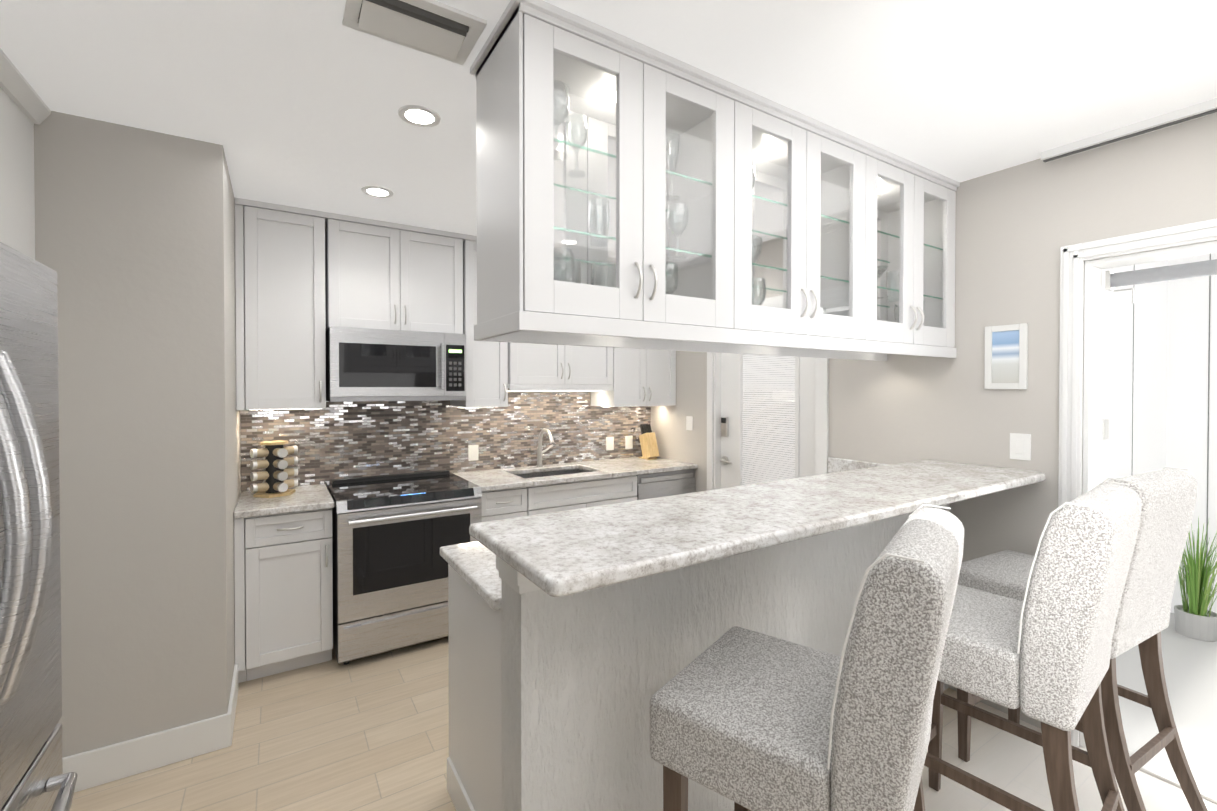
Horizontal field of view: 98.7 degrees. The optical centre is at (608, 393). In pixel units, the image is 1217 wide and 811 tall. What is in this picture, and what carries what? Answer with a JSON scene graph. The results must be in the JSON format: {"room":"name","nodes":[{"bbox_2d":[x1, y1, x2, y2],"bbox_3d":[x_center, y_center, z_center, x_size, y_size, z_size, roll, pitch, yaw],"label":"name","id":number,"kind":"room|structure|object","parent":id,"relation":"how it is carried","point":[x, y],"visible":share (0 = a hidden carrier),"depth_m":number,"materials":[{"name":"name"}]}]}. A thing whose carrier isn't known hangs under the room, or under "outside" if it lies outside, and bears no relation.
{"room":"kitchen","nodes":[
{"label":"kitchen","id":0,"kind":"room"},
{"bbox_2d":[0,48,50,259],"bbox_3d":[-1.752,0.240,0.835,0.675,2.545,2.190,0,1,-32],"label":"upper cabinet","id":1,"kind":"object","parent":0,"point":[24,108],"depth_m":1.77,"materials":[{"name":"white wood"}]},
{"bbox_2d":[34,111,239,757],"bbox_3d":[-2.242,0.223,2.455,0.786,2.545,1.070,0,1,-32],"label":"wall","id":2,"kind":"structure","parent":0,"point":[134,238],"depth_m":2.07,"materials":[{"name":"grey paint"}]},
{"bbox_2d":[63,664,238,792],"bbox_3d":[-1.976,1.427,2.278,0.571,0.140,0.495,0,1,-32],"label":"baseboard","id":3,"kind":"structure","parent":2,"relation":"attached to","point":[110,763],"depth_m":2.09,"materials":[{"name":"white"}]},
{"bbox_2d":[240,391,641,492],"bbox_3d":[-1.206,0.209,3.818,3.995,2.545,0.120,0,1,-32],"label":"wall","id":4,"kind":"structure","parent":0,"point":[243,411],"depth_m":3.13,"materials":[{"name":"grey paint"}]},
{"bbox_2d":[244,206,325,409],"bbox_3d":[-1.893,-0.468,3.070,0.388,1.106,0.391,0,1,-32],"label":"upper cabinet","id":5,"kind":"object","parent":4,"relation":"attached to","point":[285,316],"visible":1,"depth_m":2.94,"materials":[{"name":"white wood"}]},
{"bbox_2d":[325,219,462,333],"bbox_3d":[-1.383,-0.709,3.390,0.792,0.630,0.391,0,1,-32],"label":"upper cabinet","id":6,"kind":"object","parent":4,"relation":"attached to","point":[377,277],"visible":0.94,"depth_m":3.23,"materials":[{"name":"white wood"}]},
{"bbox_2d":[326,326,465,401],"bbox_3d":[-1.362,-0.174,3.363,0.787,0.433,0.466,0,1,-32],"label":"microwave","id":7,"kind":"object","parent":6,"relation":"attached to","point":[365,364],"visible":1,"depth_m":3.18,"materials":[{"name":"grey metal"}]},
{"bbox_2d":[235,197,615,409],"bbox_3d":[-0.807,-0.492,3.775,3.054,1.140,0.364,0,1,-32],"label":"trim","id":8,"kind":"structure","parent":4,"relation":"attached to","point":[240,203],"depth_m":2.87,"materials":[{"name":"white wood"}]},
{"bbox_2d":[240,385,650,490],"bbox_3d":[-0.906,0.251,3.937,3.054,0.639,0.001,0,1,-32],"label":"backsplash","id":9,"kind":"structure","parent":4,"relation":"attached to","point":[335,440],"depth_m":3.73,"materials":[{"name":"tile"}]},
{"bbox_2d":[468,445,477,460],"bbox_3d":[-1.000,0.436,3.873,0.075,0.115,0.008,0,1,-32],"label":"electrical outlet plate","id":10,"kind":"object","parent":4,"relation":"attached to","point":[472,449],"depth_m":3.87,"materials":[{"name":"white plastic"}]},
{"bbox_2d":[450,240,507,407],"bbox_3d":[-0.912,-0.469,3.692,0.300,1.117,0.391,0,1,-32],"label":"upper cabinet","id":11,"kind":"object","parent":4,"relation":"attached to","point":[486,373],"visible":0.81,"depth_m":3.53,"materials":[{"name":"white wood"}]},
{"bbox_2d":[508,255,612,384],"bbox_3d":[-0.411,-0.551,4.010,0.861,0.960,0.391,0,1,-32],"label":"upper cabinet","id":12,"kind":"object","parent":4,"relation":"attached to","point":[538,364],"visible":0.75,"depth_m":3.85,"materials":[{"name":"white wood"}]},
{"bbox_2d":[606,437,613,450],"bbox_3d":[0.013,0.429,4.516,0.075,0.115,0.009,0,1,-32],"label":"electrical outlet plate","id":13,"kind":"object","parent":4,"relation":"attached to","point":[609,440],"depth_m":4.51,"materials":[{"name":"white plastic"}]},
{"bbox_2d":[625,436,632,448],"bbox_3d":[0.181,0.428,4.624,0.075,0.115,0.008,0,1,-32],"label":"electrical outlet plate","id":14,"kind":"object","parent":4,"relation":"attached to","point":[628,439],"depth_m":4.62,"materials":[{"name":"white plastic"}]},
{"bbox_2d":[591,263,675,406],"bbox_3d":[0.221,-0.468,4.413,0.633,1.134,0.391,0,1,-32],"label":"upper cabinet","id":15,"kind":"object","parent":4,"relation":"attached to","point":[644,377],"visible":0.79,"depth_m":4.26,"materials":[{"name":"white wood"}]},
{"bbox_2d":[269,391,628,409],"bbox_3d":[-0.797,0.045,3.792,2.980,0.132,0.040,0,1,-32],"label":"under-cabinet light","id":16,"kind":"object","parent":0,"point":[458,407],"visible":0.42,"depth_m":3.63,"materials":[{"name":"white"}]},
{"bbox_2d":[0,0,1216,257],"bbox_3d":[-0.289,-1.076,0.216,6.295,0.100,7.200,0,1,-32],"label":"ceiling","id":17,"kind":"structure","parent":0,"point":[294,102],"depth_m":1.71,"materials":[{"name":"white paint"}]},
{"bbox_2d":[361,186,393,197],"bbox_3d":[-1.200,-1.049,2.718,0.154,0.006,0.154,0,1,13],"label":"recessed light","id":18,"kind":"object","parent":17,"relation":"in","point":[374,191],"depth_m":2.71,"materials":[{"name":"white"}]},
{"bbox_2d":[342,0,486,64],"bbox_3d":[-0.540,-1.026,1.456,0.340,0.026,0.220,0,1,-32],"label":"ceiling vent","id":19,"kind":"object","parent":17,"relation":"in","point":[441,30],"visible":1,"depth_m":1.45,"materials":[{"name":"white"}]},
{"bbox_2d":[397,105,440,126],"bbox_3d":[-0.709,-1.041,1.964,0.154,0.006,0.154,-1,1,-41],"label":"recessed light","id":20,"kind":"object","parent":17,"relation":"in","point":[419,116],"depth_m":1.96,"materials":[{"name":"white"}]},
{"bbox_2d":[470,0,745,351],"bbox_3d":[0.012,-0.606,1.730,0.801,0.870,0.355,0,1,-32],"label":"upper cabinet","id":21,"kind":"object","parent":17,"relation":"hanging from","point":[677,127],"depth_m":1.59,"materials":[{"name":"white wood"}]},
{"bbox_2d":[712,89,873,358],"bbox_3d":[0.661,-0.610,2.143,0.809,0.870,0.355,0,1,-32],"label":"upper cabinet","id":22,"kind":"object","parent":17,"relation":"hanging from","point":[868,253],"depth_m":2.06,"materials":[{"name":"white wood"}]},
{"bbox_2d":[834,145,959,360],"bbox_3d":[1.306,-0.614,2.553,0.792,0.870,0.355,0,1,-32],"label":"upper cabinet","id":23,"kind":"object","parent":17,"relation":"hanging from","point":[915,204],"depth_m":2.49,"materials":[{"name":"white wood"}]},
{"bbox_2d":[1041,98,1216,162],"bbox_3d":[2.695,-1.017,1.029,0.063,0.036,2.970,0,1,-32],"label":"track rail","id":24,"kind":"object","parent":17,"relation":"attached to","point":[1186,114],"visible":1,"depth_m":2.03,"materials":[{"name":"white metal"}]},
{"bbox_2d":[70,612,1216,810],"bbox_3d":[0.658,1.562,0.846,8.540,0.100,7.200,0,1,-32],"label":"floor","id":25,"kind":"structure","parent":0,"point":[369,733],"depth_m":2.20,"materials":[{"name":"wood"}]},
{"bbox_2d":[0,242,77,810],"bbox_3d":[-1.254,0.620,0.599,0.859,1.770,0.910,0,1,-32],"label":"fridge","id":26,"kind":"object","parent":25,"relation":"on","point":[33,777],"visible":1,"depth_m":0.96,"materials":[{"name":"grey metal"}]},
{"bbox_2d":[234,508,332,682],"bbox_3d":[-1.838,1.053,2.972,0.437,0.874,0.641,0,1,-32],"label":"base cabinet","id":27,"kind":"object","parent":25,"relation":"on","point":[283,574],"visible":0.96,"depth_m":2.73,"materials":[{"name":"white wood"}]},
{"bbox_2d":[327,470,481,664],"bbox_3d":[-1.278,1.019,3.265,0.795,0.936,0.743,0,1,-32],"label":"range","id":28,"kind":"object","parent":25,"relation":"on","point":[392,534],"visible":0.83,"depth_m":2.97,"materials":[{"name":"grey metal"}]},
{"bbox_2d":[447,555,539,810],"bbox_3d":[0.540,0.939,2.334,2.340,1.116,0.776,0,1,-32],"label":"peninsula end panel","id":29,"kind":"object","parent":25,"relation":"on","point":[474,770],"visible":0.06,"depth_m":1.73,"materials":[{"name":"white"}]},
{"bbox_2d":[440,457,888,609],"bbox_3d":[0.496,0.509,2.394,2.344,0.225,0.604,0,1,-32],"label":"countertop","id":30,"kind":"structure","parent":29,"relation":"on","point":[472,565],"depth_m":1.85,"materials":[{"name":"stone"}]},
{"bbox_2d":[469,459,1045,596],"bbox_3d":[0.781,0.367,1.863,2.432,0.036,0.517,0,1,-32],"label":"countertop","id":31,"kind":"structure","parent":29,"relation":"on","point":[562,553],"depth_m":1.46,"materials":[{"name":"stone"}]},
{"bbox_2d":[480,487,526,521],"bbox_3d":[-0.824,1.047,3.616,0.322,0.874,0.641,0,1,-32],"label":"base cabinet","id":32,"kind":"object","parent":25,"relation":"on","point":[503,504],"visible":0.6,"depth_m":3.37,"materials":[{"name":"white wood"}]},
{"bbox_2d":[518,469,636,515],"bbox_3d":[-0.310,1.043,3.942,0.888,0.874,0.641,0,1,-32],"label":"base cabinet","id":33,"kind":"object","parent":25,"relation":"on","point":[543,499],"visible":0.19,"depth_m":3.67,"materials":[{"name":"white wood"}]},
{"bbox_2d":[234,457,697,518],"bbox_3d":[-0.735,0.591,3.671,3.054,0.035,0.636,0,1,-32],"label":"countertop","id":34,"kind":"structure","parent":33,"relation":"on","point":[309,497],"depth_m":3.55,"materials":[{"name":"stone"}]},
{"bbox_2d":[250,440,297,497],"bbox_3d":[-1.921,0.426,3.010,0.233,0.305,0.233,0,1,-32],"label":"spice rack","id":35,"kind":"object","parent":34,"relation":"on","point":[274,474],"visible":1,"depth_m":2.96,"materials":[{"name":"brown wood"}]},
{"bbox_2d":[536,428,553,466],"bbox_3d":[-0.447,0.415,4.013,0.144,0.307,0.259,0,1,-32],"label":"faucet","id":36,"kind":"object","parent":34,"relation":"on","point":[540,452],"visible":1,"depth_m":4.06,"materials":[{"name":"silver metal"}]},
{"bbox_2d":[517,469,589,478],"bbox_3d":[-0.401,0.696,3.884,0.640,0.178,0.380,0,1,-32],"label":"sink basin","id":37,"kind":"object","parent":34,"relation":"in","point":[542,474],"visible":0.06,"depth_m":4.08,"materials":[{"name":"silver metal"}]},
{"bbox_2d":[639,424,658,459],"bbox_3d":[0.351,0.415,4.544,0.100,0.303,0.175,0,1,-32],"label":"knife block","id":38,"kind":"object","parent":34,"relation":"on","point":[648,444],"visible":1,"depth_m":4.51,"materials":[{"name":"brown wood"}]},
{"bbox_2d":[636,469,694,499],"bbox_3d":[0.305,1.040,4.349,0.575,0.872,0.610,0,1,-32],"label":"dishwasher","id":39,"kind":"object","parent":25,"relation":"on","point":[660,484],"visible":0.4,"depth_m":4.08,"materials":[{"name":"grey"}]},
{"bbox_2d":[501,504,949,810],"bbox_3d":[0.707,0.941,2.088,2.322,1.116,0.145,0,1,-32],"label":"base cabinet","id":40,"kind":"object","parent":25,"relation":"on","point":[587,675],"visible":0.33,"depth_m":1.59,"materials":[{"name":"white paint"}]},
{"bbox_2d":[663,504,950,810],"bbox_3d":[0.510,0.893,1.235,0.622,1.229,0.503,0,1,38],"label":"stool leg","id":41,"kind":"object","parent":25,"relation":"on","point":[675,791],"visible":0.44,"depth_m":1.23,"materials":[{"name":"brown wood"}]},
{"bbox_2d":[650,507,963,810],"bbox_3d":[0.476,0.580,1.257,0.599,0.596,0.498,0,1,38],"label":"seat","id":42,"kind":"object","parent":41,"relation":"on","point":[740,716],"visible":1,"depth_m":1.05,"materials":[{"name":"fabric"}]},
{"bbox_2d":[924,481,1129,810],"bbox_3d":[1.264,0.889,1.637,0.503,1.229,0.622,0,1,-38],"label":"stool leg","id":43,"kind":"object","parent":25,"relation":"on","point":[1060,752],"visible":0.54,"depth_m":1.60,"materials":[{"name":"brown wood"}]},
{"bbox_2d":[937,483,1141,730],"bbox_3d":[1.238,0.575,1.667,0.498,0.596,0.599,0,1,-38],"label":"seat","id":44,"kind":"object","parent":43,"relation":"on","point":[1053,671],"visible":0.81,"depth_m":1.39,"materials":[{"name":"fabric"}]},
{"bbox_2d":[957,467,1207,810],"bbox_3d":[1.772,0.886,1.983,0.503,1.229,0.622,0,1,-28],"label":"stool leg","id":45,"kind":"object","parent":25,"relation":"on","point":[1126,767],"visible":0.56,"depth_m":1.86,"materials":[{"name":"brown wood"}]},
{"bbox_2d":[958,469,1196,658],"bbox_3d":[1.752,0.572,2.017,0.498,0.596,0.599,0,1,-28],"label":"seat","id":46,"kind":"object","parent":45,"relation":"on","point":[1168,497],"visible":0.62,"depth_m":1.79,"materials":[{"name":"fabric"}]},
{"bbox_2d":[1174,518,1216,641],"bbox_3d":[3.636,1.119,3.153,0.440,0.746,0.439,0,1,-32],"label":"grass plant","id":47,"kind":"object","parent":25,"relation":"on","point":[1196,619],"visible":0.88,"depth_m":3.19,"materials":[{"name":"green plant"}]},
{"bbox_2d":[651,113,1216,745],"bbox_3d":[2.309,0.229,1.869,0.150,2.545,7.180,0,1,-32],"label":"wall","id":48,"kind":"structure","parent":0,"point":[1019,227],"depth_m":2.45,"materials":[{"name":"grey paint"}]},
{"bbox_2d":[686,416,692,429],"bbox_3d":[0.666,0.241,4.309,0.009,0.115,0.075,0,1,-32],"label":"electrical outlet plate","id":49,"kind":"object","parent":48,"relation":"attached to","point":[689,419],"depth_m":4.30,"materials":[{"name":"white plastic"}]},
{"bbox_2d":[720,353,813,488],"bbox_3d":[1.110,0.458,3.704,0.108,2.026,0.896,0,1,-32],"label":"entry door","id":50,"kind":"structure","parent":48,"relation":"in","point":[767,418],"depth_m":3.73,"materials":[{"name":"white"}]},
{"bbox_2d":[707,295,828,490],"bbox_3d":[1.129,0.410,3.713,0.168,2.145,1.065,0,1,-32],"label":"door frame","id":51,"kind":"structure","parent":48,"relation":"attached to","point":[821,398],"depth_m":4.05,"materials":[{"name":"white wood"}]},
{"bbox_2d":[984,323,1027,388],"bbox_3d":[1.848,-0.171,2.433,0.017,0.298,0.166,0,1,-32],"label":"picture frame","id":52,"kind":"object","parent":48,"relation":"attached to","point":[1006,356],"visible":1,"depth_m":2.43,"materials":[{"name":"white wood"}]},
{"bbox_2d":[1010,433,1030,460],"bbox_3d":[1.883,0.241,2.392,0.009,0.120,0.080,0,1,-32],"label":"electrical outlet plate","id":53,"kind":"object","parent":48,"relation":"attached to","point":[1020,446],"depth_m":2.39,"materials":[{"name":"white plastic"}]},
{"bbox_2d":[1058,219,1216,803],"bbox_3d":[2.550,0.440,1.468,0.176,2.132,1.992,0,1,-32],"label":"door frame","id":54,"kind":"structure","parent":48,"relation":"attached to","point":[1079,384],"depth_m":2.20,"materials":[{"name":"white wood"}]},
{"bbox_2d":[1105,259,1216,302],"bbox_3d":[2.652,-0.450,1.538,0.060,0.150,1.765,0,1,-32],"label":"roller blind","id":55,"kind":"object","parent":48,"relation":"attached to","point":[1113,280],"visible":1,"depth_m":2.13,"materials":[{"name":"grey"}]},
{"label":"outside","id":56,"kind":"structure","parent":0,"visible":0},
{"bbox_2d":[1100,260,1167,483],"bbox_3d":[2.881,0.217,3.063,2.095,2.545,0.158,0,1,-32],"label":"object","id":57,"kind":"structure","parent":56,"point":[1133,387],"depth_m":3.17,"materials":[{"name":"white"}]},
{"bbox_2d":[1166,253,1216,612],"bbox_3d":[4.898,0.228,1.968,0.165,2.545,4.170,0,1,-32],"label":"wall","id":58,"kind":"structure","parent":56,"point":[1191,432],"depth_m":3.45,"materials":[{"name":"white paint"}]}
]}

